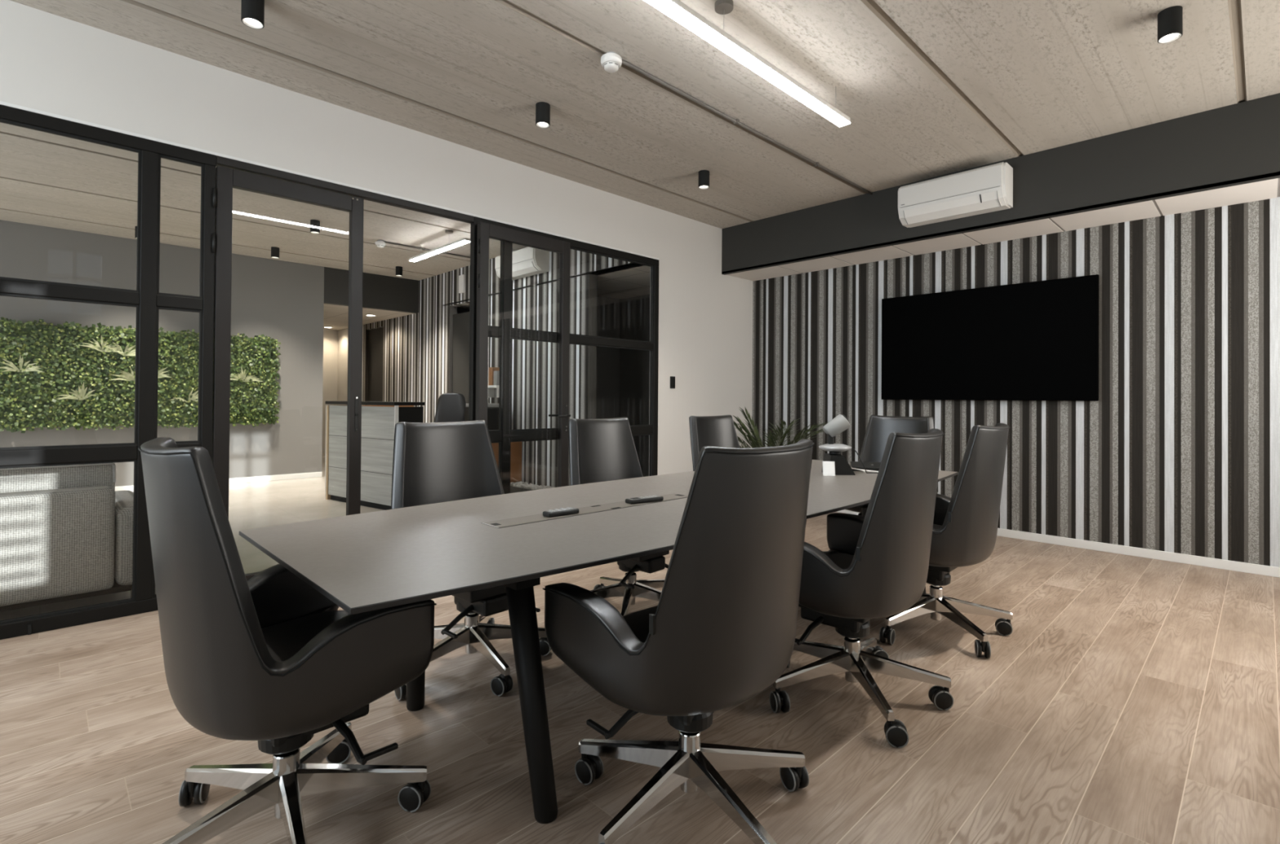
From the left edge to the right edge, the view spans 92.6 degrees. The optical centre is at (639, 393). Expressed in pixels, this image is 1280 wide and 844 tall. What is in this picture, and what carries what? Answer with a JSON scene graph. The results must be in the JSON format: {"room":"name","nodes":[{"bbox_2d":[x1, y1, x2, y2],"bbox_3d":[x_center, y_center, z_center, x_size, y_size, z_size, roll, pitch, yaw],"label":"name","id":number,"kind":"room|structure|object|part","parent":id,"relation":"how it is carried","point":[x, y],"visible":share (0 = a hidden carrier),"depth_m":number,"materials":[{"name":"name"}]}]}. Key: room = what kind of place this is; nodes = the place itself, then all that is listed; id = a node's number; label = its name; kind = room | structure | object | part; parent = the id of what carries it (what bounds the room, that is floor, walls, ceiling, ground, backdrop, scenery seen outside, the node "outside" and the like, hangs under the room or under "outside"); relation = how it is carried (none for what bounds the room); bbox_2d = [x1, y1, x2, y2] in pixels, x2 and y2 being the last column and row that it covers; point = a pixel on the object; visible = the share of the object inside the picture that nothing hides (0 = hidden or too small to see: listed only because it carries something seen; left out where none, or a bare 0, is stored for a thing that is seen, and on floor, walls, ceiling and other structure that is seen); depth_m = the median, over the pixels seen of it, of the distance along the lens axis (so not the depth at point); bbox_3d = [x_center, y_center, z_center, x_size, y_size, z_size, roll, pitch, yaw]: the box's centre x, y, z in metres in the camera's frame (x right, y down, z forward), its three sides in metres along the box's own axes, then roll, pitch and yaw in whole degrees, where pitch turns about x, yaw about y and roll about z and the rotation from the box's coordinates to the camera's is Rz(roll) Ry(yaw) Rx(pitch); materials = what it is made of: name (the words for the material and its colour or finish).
{"room":"office","nodes":[
{"label":"office","id":0,"kind":"room"},
{"bbox_2d":[0,219,324,486],"bbox_3d":[-6.867,-0.361,7.005,5.965,3.111,0.120,1,-1,-44],"label":"wall","id":1,"kind":"structure","parent":0,"point":[282,301],"depth_m":7.98,"materials":[{"name":"grey paint"}]},
{"bbox_2d":[0,316,281,433],"bbox_3d":[-6.244,-0.200,7.369,3.427,1.295,0.231,1,-1,-44],"label":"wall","id":2,"kind":"structure","parent":1,"relation":"attached to","point":[51,376],"depth_m":7.27,"materials":[{"name":"green plant"}]},
{"bbox_2d":[115,471,322,491],"bbox_3d":[-6.832,1.157,6.946,5.965,0.075,0.014,1,-1,-44],"label":"baseboard","id":3,"kind":"structure","parent":1,"relation":"attached to","point":[305,475],"depth_m":8.52,"materials":[{"name":"white"}]},
{"bbox_2d":[324,266,418,313],"bbox_3d":[-4.205,-1.611,9.609,1.455,0.531,0.120,1,-1,-44],"label":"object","id":4,"kind":"structure","parent":1,"relation":"attached to","point":[383,292],"depth_m":9.60,"materials":[{"name":"grey paint"}]},
{"bbox_2d":[322,328,347,453],"bbox_3d":[-6.003,-0.069,10.892,2.440,2.600,4.230,1,-1,-44],"label":"wall","id":5,"kind":"structure","parent":0,"point":[335,387],"depth_m":12.68,"materials":[{"name":"beige paint"}]},
{"bbox_2d":[323,303,413,329],"bbox_3d":[-6.001,-1.359,10.895,2.220,0.020,4.230,1,-1,-44],"label":"ceiling","id":6,"kind":"structure","parent":0,"point":[336,317],"depth_m":10.50,"materials":[{"name":"paint"}]},
{"bbox_2d":[0,0,752,475],"bbox_3d":[-1.795,-0.345,4.313,8.656,3.111,0.120,1,-1,-44],"label":"wall","id":7,"kind":"structure","parent":0,"point":[50,63],"depth_m":4.29,"materials":[{"name":"grey paint"}]},
{"bbox_2d":[0,104,216,639],"bbox_3d":[-3.234,-0.107,2.853,2.062,2.591,0.066,1,-1,-44],"label":"window","id":8,"kind":"structure","parent":7,"relation":"in","point":[147,298],"depth_m":3.32,"materials":[{"name":"black metal"}]},
{"bbox_2d":[212,165,364,581],"bbox_3d":[-2.197,-0.069,3.849,0.851,2.521,0.065,1,-1,-44],"label":"door","id":9,"kind":"structure","parent":8,"relation":"attached to","point":[227,179],"depth_m":3.71,"materials":[{"name":"black metal"},{"name":"glass"}]},
{"bbox_3d":[-1.905,0.133,4.107,0.022,0.240,0.003,1,-1,-44],"label":"lock plate","id":10,"kind":"part","parent":9,"relation":"part of","materials":[{"name":"black plastic"}]},
{"bbox_2d":[0,101,659,259],"bbox_3d":[-1.883,-1.390,4.154,5.786,0.016,0.026,1,-1,-44],"label":"trim","id":11,"kind":"structure","parent":7,"relation":"attached to","point":[2,103],"depth_m":3.77,"materials":[{"name":"white"}]},
{"bbox_2d":[216,155,474,223],"bbox_3d":[-1.896,-1.359,4.166,1.660,0.046,0.060,1,-1,-44],"label":"trim","id":12,"kind":"structure","parent":7,"relation":"attached to","point":[220,161],"depth_m":4.05,"materials":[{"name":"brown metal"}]},
{"bbox_2d":[468,216,658,493],"bbox_3d":[-0.574,-0.067,5.458,2.064,2.591,0.060,1,-1,-44],"label":"window","id":13,"kind":"structure","parent":7,"relation":"in","point":[504,436],"depth_m":4.98,"materials":[{"name":"black metal"}]},
{"bbox_2d":[475,222,570,487],"bbox_3d":[-0.933,-0.051,4.960,0.891,2.521,0.150,1,-1,-45],"label":"door","id":14,"kind":"structure","parent":13,"relation":"attached to","point":[486,231],"depth_m":4.98,"materials":[{"name":"black metal"}]},
{"bbox_3d":[-0.651,0.188,5.181,0.135,0.022,0.064,1,-1,-45],"label":"handle","id":15,"kind":"part","parent":14,"relation":"part of","materials":[{"name":"black plastic"}]},
{"bbox_3d":[-0.632,0.206,5.243,0.003,0.240,0.024,0,-1,45],"label":"lock plate","id":16,"kind":"part","parent":14,"relation":"part of","materials":[{"name":"black metal"}]},
{"bbox_2d":[670,376,675,388],"bbox_3d":[0.338,-0.118,6.306,0.074,0.124,0.012,1,-1,-44],"label":"light switch","id":17,"kind":"object","parent":7,"relation":"attached to","point":[672,378],"visible":1,"depth_m":6.30,"materials":[{"name":"black plastic"}]},
{"bbox_2d":[721,93,1279,275],"bbox_3d":[2.892,-1.606,4.911,0.055,0.513,5.579,1,-1,-44],"label":"beam","id":18,"kind":"structure","parent":7,"relation":"attached to","point":[1237,144],"depth_m":4.52,"materials":[{"name":"grey paint"}]},
{"bbox_2d":[897,161,1013,227],"bbox_3d":[2.575,-1.624,5.035,0.226,0.322,0.820,1,-1,-44],"label":"air conditioner","id":19,"kind":"object","parent":18,"relation":"attached to","point":[988,188],"visible":1,"depth_m":4.93,"materials":[{"name":"white plastic"}]},
{"bbox_3d":[2.498,-1.679,4.960,0.007,0.176,0.780,1,-1,-44],"label":"panel","id":20,"kind":"part","parent":19,"relation":"part of","materials":[{"name":"white plastic"}]},
{"bbox_2d":[443,284,531,309],"bbox_3d":[-1.701,-1.362,9.107,1.430,0.020,2.400,1,-1,-44],"label":"ceiling","id":21,"kind":"structure","parent":0,"point":[467,306],"depth_m":9.17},
{"bbox_2d":[361,248,643,487],"bbox_3d":[-2.648,-0.314,9.123,0.120,3.111,7.951,1,-1,-44],"label":"wall","id":22,"kind":"structure","parent":0,"point":[417,366],"depth_m":7.86,"materials":[{"name":"paper"}]},
{"bbox_2d":[368,327,383,401],"bbox_3d":[-4.916,0.008,11.452,0.040,2.470,0.850,1,-1,-44],"label":"door","id":23,"kind":"structure","parent":22,"relation":"in","point":[375,339],"depth_m":11.48,"materials":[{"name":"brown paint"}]},
{"bbox_2d":[452,311,469,403],"bbox_3d":[-2.593,0.016,9.030,0.104,2.450,0.820,1,-1,-44],"label":"door","id":24,"kind":"structure","parent":22,"relation":"in","point":[460,326],"depth_m":9.14,"materials":[{"name":"grey paint"}]},
{"bbox_2d":[458,274,465,293],"bbox_3d":[-2.621,-1.619,9.004,0.035,0.260,0.140,1,-1,-44],"label":"sign box","id":25,"kind":"object","parent":22,"relation":"attached to","point":[461,277],"visible":1,"depth_m":8.98,"materials":[{"name":"white plastic"}]},
{"bbox_2d":[487,385,498,397],"bbox_3d":[-1.944,-0.031,8.169,0.200,0.160,0.440,1,-1,-44],"label":"wall shelf","id":26,"kind":"object","parent":22,"relation":"attached to","point":[491,393],"visible":0.48,"depth_m":8.30,"materials":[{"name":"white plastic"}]},
{"bbox_2d":[488,367,499,385],"bbox_3d":[-1.932,-0.232,8.167,0.150,0.240,0.100,1,-1,-44],"label":"storage box","id":27,"kind":"object","parent":26,"relation":"on","point":[491,370],"visible":0.59,"depth_m":8.11,"materials":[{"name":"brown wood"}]},
{"bbox_2d":[493,370,499,385],"bbox_3d":[-1.848,-0.207,8.081,0.150,0.190,0.090,1,-1,-44],"label":"storage box","id":28,"kind":"object","parent":26,"relation":"on","point":[496,373],"visible":0.48,"depth_m":8.02,"materials":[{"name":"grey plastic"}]},
{"bbox_2d":[494,246,549,279],"bbox_3d":[-1.507,-1.649,7.729,0.225,0.304,0.900,1,-1,-44],"label":"air conditioner","id":29,"kind":"object","parent":22,"relation":"attached to","point":[527,261],"visible":0.78,"depth_m":7.49,"materials":[{"name":"white plastic"}]},
{"bbox_3d":[-1.584,-1.703,7.654,0.007,0.158,0.860,1,-1,-44],"label":"panel","id":30,"kind":"part","parent":29,"relation":"part of","materials":[{"name":"white plastic"}]},
{"bbox_2d":[457,293,650,476],"bbox_3d":[-0.931,-0.306,8.460,1.410,3.111,4.600,1,-1,-44],"label":"wall","id":31,"kind":"structure","parent":0,"point":[623,375],"depth_m":8.47,"materials":[{"name":"grey paint"}]},
{"bbox_2d":[536,262,650,298],"bbox_3d":[-0.092,-1.363,7.462,1.430,0.020,2.001,1,-1,-44],"label":"ceiling","id":32,"kind":"structure","parent":0,"point":[632,282],"depth_m":7.40,"materials":[{"name":"grey concrete"}]},
{"bbox_2d":[0,453,1279,843],"bbox_3d":[-3.053,1.264,5.965,10.000,0.100,15.600,1,-1,-44],"label":"floor","id":33,"kind":"structure","parent":0,"point":[1127,699],"depth_m":2.17,"materials":[{"name":"brown wood"}]},
{"bbox_2d":[0,462,133,612],"bbox_3d":[-3.671,0.785,3.228,1.620,0.807,0.870,1,-1,-44],"label":"sofa","id":34,"kind":"object","parent":33,"relation":"on","point":[66,532],"visible":0.77,"depth_m":3.25,"materials":[{"name":"grey fabric"}]},
{"bbox_3d":[-3.428,0.793,2.983,1.305,0.560,0.180,1,-1,-44],"label":"backrest","id":35,"kind":"part","parent":34,"relation":"part of","materials":[{"name":"grey fabric"}]},
{"bbox_2d":[0,462,115,493],"bbox_3d":[-3.547,0.573,3.115,1.315,0.382,0.165,1,-1,-44],"label":"cushion","id":36,"kind":"object","parent":34,"relation":"on","point":[74,476],"depth_m":3.34,"materials":[{"name":"grey fabric"}]},
{"bbox_3d":[-3.663,1.089,3.229,1.520,0.029,0.780,1,-1,-44],"label":"rail","id":37,"kind":"part","parent":34,"relation":"part of","materials":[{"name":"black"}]},
{"bbox_3d":[-3.146,0.859,3.741,0.150,0.445,0.870,1,-1,-44],"label":"arm","id":38,"kind":"part","parent":34,"relation":"part of"},
{"bbox_2d":[137,436,436,843],"bbox_3d":[-0.958,0.657,1.640,0.778,1.075,0.713,0,-1,45],"label":"office chair","id":39,"kind":"object","parent":33,"relation":"on","point":[267,658],"visible":0.98,"depth_m":1.43,"materials":[{"name":"black leather"}]},
{"bbox_3d":[-0.928,0.746,1.691,0.515,0.139,0.462,0,-1,44],"label":"seat","id":40,"kind":"part","parent":39,"relation":"part of","materials":[{"name":"black leather"}]},
{"bbox_3d":[-0.766,0.928,1.645,0.205,0.084,0.091,0,0,11],"label":"lever","id":41,"kind":"part","parent":39,"relation":"part of","materials":[{"name":"black plastic"}]},
{"bbox_2d":[324,400,424,510],"bbox_3d":[-2.760,0.658,7.120,1.374,1.135,1.120,0,-1,35],"label":"reception desk","id":42,"kind":"object","parent":33,"relation":"on","point":[379,419],"visible":0.7,"depth_m":6.56,"materials":[{"name":"grey wood"}]},
{"bbox_3d":[-3.432,0.679,7.295,0.034,1.085,0.612,0,-1,35],"label":"panel","id":43,"kind":"part","parent":42,"relation":"part of","materials":[{"name":"beige wood"}]},
{"bbox_3d":[-3.050,0.647,6.683,1.295,1.025,0.030,0,-1,35],"label":"panel","id":44,"kind":"part","parent":42,"relation":"part of","materials":[{"name":"grey wood"}]},
{"bbox_2d":[324,400,424,405],"bbox_3d":[-2.975,0.104,6.814,1.374,0.035,0.360,0,-1,35],"label":"countertop","id":45,"kind":"structure","parent":42,"relation":"on","point":[344,402],"depth_m":6.48,"materials":[{"name":"black"}]},
{"bbox_3d":[-3.254,0.682,7.501,0.015,1.085,1.070,0,-1,35],"label":"return panel","id":46,"kind":"part","parent":42,"relation":"part of","materials":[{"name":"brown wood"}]},
{"bbox_3d":[-2.428,0.680,6.446,0.030,1.085,0.295,0,-1,35],"label":"panel","id":47,"kind":"part","parent":42,"relation":"part of","materials":[{"name":"black"}]},
{"bbox_2d":[434,392,466,422],"bbox_3d":[-2.606,0.612,8.413,0.640,1.249,0.756,1,0,-14],"label":"chair","id":48,"kind":"object","parent":33,"relation":"on","point":[451,406],"visible":0.28,"depth_m":8.50,"materials":[{"name":"black leather"}]},
{"bbox_2d":[391,420,551,700],"bbox_3d":[-0.733,0.667,2.706,0.733,1.077,0.694,1,-1,-43],"label":"office chair","id":49,"kind":"object","parent":33,"relation":"on","point":[437,462],"visible":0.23,"depth_m":2.78,"materials":[{"name":"black leather"}]},
{"bbox_3d":[-0.755,0.935,2.524,0.091,0.084,0.205,0,0,8],"label":"lever","id":50,"kind":"part","parent":49,"relation":"part of","materials":[{"name":"black plastic"}]},
{"bbox_2d":[491,441,521,483],"bbox_3d":[-1.950,0.875,7.911,0.520,0.725,0.740,1,-1,-44],"label":"base cabinet","id":51,"kind":"object","parent":33,"relation":"on","point":[516,446],"visible":0.02,"depth_m":7.76,"materials":[{"name":"brown wood"}]},
{"bbox_2d":[464,403,498,430],"bbox_3d":[-1.991,0.319,7.955,0.400,0.385,0.460,1,-1,-44],"label":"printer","id":52,"kind":"object","parent":51,"relation":"on","point":[492,408],"visible":0.34,"depth_m":7.78,"materials":[{"name":"black plastic"}]},
{"bbox_3d":[-1.986,0.149,7.959,0.390,0.044,0.440,1,-1,-44],"label":"lid","id":53,"kind":"part","parent":52,"relation":"part of","materials":[{"name":"grey plastic"}]},
{"bbox_2d":[510,480,554,493],"bbox_3d":[-1.220,1.160,7.268,0.244,0.155,1.100,1,-1,-44],"label":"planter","id":54,"kind":"object","parent":33,"relation":"on","point":[517,486],"visible":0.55,"depth_m":7.34,"materials":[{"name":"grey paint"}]},
{"bbox_2d":[239,459,958,823],"bbox_3d":[0.333,0.843,2.915,3.636,0.750,1.244,1,-1,-44],"label":"conference table","id":55,"kind":"object","parent":33,"relation":"on","point":[372,561],"visible":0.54,"depth_m":1.85,"materials":[{"name":"grey laminate"}]},
{"bbox_3d":[-0.845,0.841,2.292,0.080,0.728,0.174,1,0,-20],"label":"leg","id":56,"kind":"part","parent":55,"relation":"part of","materials":[{"name":"black metal"}]},
{"bbox_3d":[0.386,0.529,2.967,2.860,0.064,0.800,1,-1,-44],"label":"under frame","id":57,"kind":"part","parent":55,"relation":"part of","materials":[{"name":"black metal"}]},
{"bbox_3d":[-0.317,0.841,1.751,0.174,0.728,0.080,0,0,21],"label":"leg","id":58,"kind":"part","parent":55,"relation":"part of","materials":[{"name":"black metal"}]},
{"bbox_2d":[542,506,578,517],"bbox_3d":[-0.299,0.448,2.319,0.140,0.022,0.048,1,-1,-42],"label":"remote control","id":59,"kind":"object","parent":55,"relation":"on","point":[566,511],"visible":1,"depth_m":2.30,"materials":[{"name":"black plastic"}]},
{"bbox_3d":[-0.298,0.441,2.320,0.118,0.001,0.038,1,-1,-42],"label":"plate","id":60,"kind":"part","parent":59,"relation":"part of","materials":[{"name":"grey plastic"}]},
{"bbox_2d":[625,495,663,504],"bbox_3d":[0.019,0.453,2.623,0.175,0.020,0.048,1,-1,-36],"label":"remote control","id":61,"kind":"object","parent":55,"relation":"on","point":[651,498],"visible":1,"depth_m":2.60,"materials":[{"name":"black plastic"}]},
{"bbox_3d":[0.020,0.445,2.623,0.153,0.001,0.038,1,-1,-36],"label":"plate","id":62,"kind":"part","parent":61,"relation":"part of","materials":[{"name":"grey plastic"}]},
{"bbox_2d":[822,461,835,475],"bbox_3d":[1.110,0.440,3.591,0.068,0.084,0.026,0,0,8],"label":"note card","id":63,"kind":"object","parent":55,"relation":"on","point":[828,467],"visible":1,"depth_m":3.59,"materials":[{"name":"white paper"}]},
{"bbox_2d":[818,413,855,475],"bbox_3d":[1.181,0.302,3.690,0.195,0.359,0.190,0,0,1],"label":"camera","id":64,"kind":"object","parent":55,"relation":"on","point":[840,423],"visible":0.99,"depth_m":3.65,"materials":[{"name":"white plastic"}]},
{"bbox_3d":[1.150,0.250,3.691,0.033,0.107,0.044,0,0,1],"label":"post","id":65,"kind":"part","parent":64,"relation":"part of","materials":[{"name":"black plastic"}]},
{"bbox_2d":[851,467,878,472],"bbox_3d":[1.381,0.470,3.749,0.239,0.025,0.063,0,0,9],"label":"cable","id":66,"kind":"object","parent":55,"relation":"on","point":[861,470],"visible":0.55,"depth_m":3.75,"materials":[{"name":"white plastic"}]},
{"bbox_2d":[853,448,877,473],"bbox_3d":[1.361,0.406,3.691,0.158,0.151,0.015,0,0,-4],"label":"cable","id":67,"kind":"object","parent":55,"relation":"on","point":[853,448],"visible":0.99,"depth_m":3.69,"materials":[{"name":"black plastic"}]},
{"bbox_2d":[850,461,880,471],"bbox_3d":[1.509,0.473,3.971,0.260,0.024,0.380,0,0,18],"label":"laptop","id":68,"kind":"object","parent":55,"relation":"on","point":[874,466],"visible":0.42,"depth_m":3.92,"materials":[{"name":"black plastic"}]},
{"bbox_2d":[568,417,669,616],"bbox_3d":[-0.031,0.677,3.396,0.712,1.073,0.752,0,-1,42],"label":"office chair","id":69,"kind":"object","parent":33,"relation":"on","point":[601,450],"visible":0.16,"depth_m":3.46,"materials":[{"name":"black leather"}]},
{"bbox_3d":[-0.058,0.946,3.173,0.091,0.084,0.205,0,0,8],"label":"lever","id":70,"kind":"part","parent":69,"relation":"part of","materials":[{"name":"black plastic"}]},
{"bbox_2d":[542,439,814,843],"bbox_3d":[0.137,0.666,1.746,0.753,1.073,0.708,1,-1,-42],"label":"office chair","id":71,"kind":"object","parent":33,"relation":"on","point":[721,631],"visible":1,"depth_m":1.54,"materials":[{"name":"black leather"}]},
{"bbox_3d":[-0.050,0.935,1.771,0.205,0.084,0.091,0,0,-9],"label":"lever","id":72,"kind":"part","parent":71,"relation":"part of","materials":[{"name":"black plastic"}]},
{"bbox_3d":[0.117,0.754,1.811,0.515,0.139,0.462,1,-1,-42],"label":"seat","id":73,"kind":"part","parent":71,"relation":"part of","materials":[{"name":"black leather"}]},
{"bbox_2d":[688,414,740,471],"bbox_3d":[0.637,0.688,4.085,0.728,1.075,0.751,0,-1,44],"label":"office chair","id":74,"kind":"object","parent":33,"relation":"on","point":[717,430],"visible":0.07,"depth_m":4.27,"materials":[{"name":"black leather"}]},
{"bbox_2d":[733,406,826,448],"bbox_3d":[1.409,0.691,6.202,0.997,1.115,1.228,1,-1,-44],"label":"potted palm","id":75,"kind":"object","parent":33,"relation":"on","point":[755,433],"visible":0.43,"depth_m":6.29,"materials":[{"name":"green plant"}]},
{"bbox_2d":[768,428,953,748],"bbox_3d":[0.861,0.677,2.498,0.712,1.075,0.769,0,-1,43],"label":"office chair","id":76,"kind":"object","parent":33,"relation":"on","point":[876,565],"visible":0.93,"depth_m":2.22,"materials":[{"name":"black leather"}]},
{"bbox_3d":[0.664,0.945,2.446,0.205,0.084,0.091,1,0,-13],"label":"lever","id":77,"kind":"part","parent":76,"relation":"part of","materials":[{"name":"black plastic"}]},
{"bbox_3d":[0.827,0.765,2.499,0.462,0.139,0.515,0,-1,43],"label":"seat","id":78,"kind":"part","parent":76,"relation":"part of","materials":[{"name":"black leather"}]},
{"bbox_2d":[828,414,938,551],"bbox_3d":[1.723,0.697,4.367,0.725,1.073,0.747,1,-1,-44],"label":"office chair","id":79,"kind":"object","parent":33,"relation":"on","point":[878,429],"visible":0.09,"depth_m":4.61,"materials":[{"name":"black leather"}]},
{"bbox_3d":[1.718,0.786,4.321,0.462,0.139,0.515,1,-1,-44],"label":"seat","id":80,"kind":"part","parent":79,"relation":"part of","materials":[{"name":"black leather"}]},
{"bbox_2d":[860,422,1013,657],"bbox_3d":[1.500,0.687,3.193,0.725,1.077,0.747,0,-1,40],"label":"office chair","id":81,"kind":"object","parent":33,"relation":"on","point":[966,523],"visible":0.74,"depth_m":2.89,"materials":[{"name":"black leather"}]},
{"bbox_3d":[1.507,0.775,3.199,0.462,0.139,0.515,0,-1,43],"label":"seat","id":82,"kind":"part","parent":81,"relation":"part of","materials":[{"name":"black leather"}]},
{"bbox_2d":[0,0,1279,280],"bbox_3d":[-1.509,-1.998,4.435,10.000,0.200,11.250,1,-1,-44],"label":"ceiling","id":83,"kind":"structure","parent":0,"point":[926,89],"depth_m":3.79,"materials":[{"name":"concrete"}]},
{"bbox_2d":[134,226,137,238],"bbox_3d":[-5.720,-1.843,6.995,0.094,0.131,0.094,1,-1,-44],"label":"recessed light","id":84,"kind":"object","parent":83,"relation":"in","point":[135,227],"visible":0.15,"depth_m":6.95,"materials":[{"name":"black"}]},
{"bbox_2d":[240,0,264,28],"bbox_3d":[-1.861,-1.846,2.937,0.094,0.131,0.094,1,-1,-44],"label":"ceiling spotlight","id":85,"kind":"object","parent":83,"relation":"in","point":[252,11],"visible":1,"depth_m":2.91,"materials":[{"name":"black metal"}]},
{"bbox_2d":[271,246,279,258],"bbox_3d":[-4.723,-1.828,7.912,0.094,0.131,0.094,1,-1,-44],"label":"recessed light","id":86,"kind":"object","parent":83,"relation":"in","point":[274,251],"visible":1,"depth_m":7.87,"materials":[{"name":"black metal"}]},
{"bbox_2d":[310,219,319,233],"bbox_3d":[-3.556,-1.829,6.689,0.094,0.131,0.094,1,-1,-44],"label":"ceiling spotlight","id":87,"kind":"object","parent":83,"relation":"in","point":[314,224],"visible":1,"depth_m":6.65,"materials":[{"name":"black metal"}]},
{"bbox_2d":[375,240,386,248],"bbox_3d":[-3.190,-1.842,7.511,0.120,0.088,0.120,1,-1,-44],"label":"smoke detector","id":88,"kind":"object","parent":83,"relation":"attached to","point":[380,243],"visible":1,"depth_m":7.48,"materials":[{"name":"grey plastic"}]},
{"bbox_2d":[395,266,402,275],"bbox_3d":[-3.560,-1.811,9.030,0.094,0.131,0.094,1,-1,-44],"label":"recessed light","id":89,"kind":"object","parent":83,"relation":"in","point":[398,268],"visible":1,"depth_m":8.99,"materials":[{"name":"black metal"}]},
{"bbox_2d":[384,241,470,257],"bbox_3d":[-2.636,-1.865,8.033,1.420,0.026,0.036,1,-1,-44],"label":"conduit","id":90,"kind":"object","parent":83,"relation":"attached to","point":[393,243],"visible":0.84,"depth_m":7.86,"materials":[{"name":"grey"}]},
{"bbox_2d":[408,229,470,262],"bbox_3d":[-2.394,-1.780,7.240,0.090,0.204,1.420,1,-1,-44],"label":"pendant light","id":91,"kind":"object","parent":83,"relation":"hanging from","point":[463,241],"visible":0.9,"depth_m":7.10,"materials":[{"name":"white plastic"}]},
{"bbox_2d":[408,240,470,262],"bbox_3d":[-2.395,-1.682,7.239,0.071,0.008,1.414,1,-1,-44],"label":"diffuser","id":92,"kind":"object","parent":91,"relation":"attached to","point":[459,242],"depth_m":7.18,"materials":[{"name":"white plastic"}]},
{"bbox_2d":[535,102,550,128],"bbox_3d":[-0.637,-1.829,4.010,0.094,0.131,0.094,1,-1,-44],"label":"ceiling spotlight","id":93,"kind":"object","parent":83,"relation":"in","point":[542,108],"visible":1,"depth_m":3.97,"materials":[{"name":"black metal"}]},
{"bbox_2d":[600,51,622,72],"bbox_3d":[-0.160,-1.852,3.415,0.120,0.088,0.120,1,-1,-44],"label":"smoke detector","id":94,"kind":"object","parent":83,"relation":"attached to","point":[611,61],"visible":1,"depth_m":3.38,"materials":[{"name":"grey plastic"}]},
{"bbox_2d":[697,169,709,189],"bbox_3d":[0.540,-1.812,5.167,0.094,0.131,0.094,1,-1,-44],"label":"ceiling light","id":95,"kind":"object","parent":83,"relation":"in","point":[704,175],"visible":1,"depth_m":5.13,"materials":[{"name":"black metal"}]},
{"bbox_2d":[644,0,849,127],"bbox_3d":[0.375,-1.794,2.934,2.540,0.204,0.090,1,-1,-44],"label":"pendant light","id":96,"kind":"object","parent":83,"relation":"hanging from","point":[677,10],"visible":1,"depth_m":3.03,"materials":[{"name":"white plastic"}]},
{"bbox_2d":[622,58,872,195],"bbox_3d":[1.013,-1.865,4.542,3.153,0.026,0.036,1,-1,-44],"label":"conduit","id":97,"kind":"object","parent":83,"relation":"attached to","point":[624,62],"visible":0.97,"depth_m":4.18,"materials":[{"name":"grey metal"}]},
{"bbox_2d":[1157,5,1182,43],"bbox_3d":[2.604,-1.813,3.003,0.094,0.131,0.094,1,-1,-44],"label":"ceiling spotlight","id":98,"kind":"object","parent":83,"relation":"in","point":[1170,20],"visible":1,"depth_m":2.97,"materials":[{"name":"black metal"}]},
{"bbox_2d":[751,196,1279,567],"bbox_3d":[3.335,-0.300,5.343,0.120,3.111,5.579,1,-1,-44],"label":"wall","id":99,"kind":"structure","parent":0,"point":[1178,451],"depth_m":4.79,"materials":[{"name":"paper"}]},
{"bbox_2d":[881,274,1098,400],"bbox_3d":[3.046,-0.445,5.496,0.081,1.006,1.750,1,-1,-44],"label":"television","id":100,"kind":"object","parent":99,"relation":"attached to","point":[1038,340],"visible":1,"depth_m":5.36,"materials":[{"name":"black"}]},
{"bbox_2d":[727,177,1278,280],"bbox_3d":[3.104,-1.362,5.119,0.545,0.020,5.563,1,-1,-44],"label":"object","id":101,"kind":"structure","parent":99,"relation":"attached to","point":[1264,189],"depth_m":4.96,"materials":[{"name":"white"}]},
{"bbox_2d":[778,177,1279,272],"bbox_3d":[2.906,-1.363,5.322,0.545,0.017,3.695,1,-1,-44],"label":"trim","id":102,"kind":"structure","parent":99,"relation":"attached to","point":[1278,181],"depth_m":4.61,"materials":[{"name":"grey"}]},
{"bbox_2d":[836,509,1279,577],"bbox_3d":[3.276,1.221,5.284,0.014,0.068,5.579,1,-1,-44],"label":"baseboard","id":103,"kind":"structure","parent":99,"relation":"attached to","point":[1273,571],"depth_m":4.68,"materials":[{"name":"white"}]}
]}

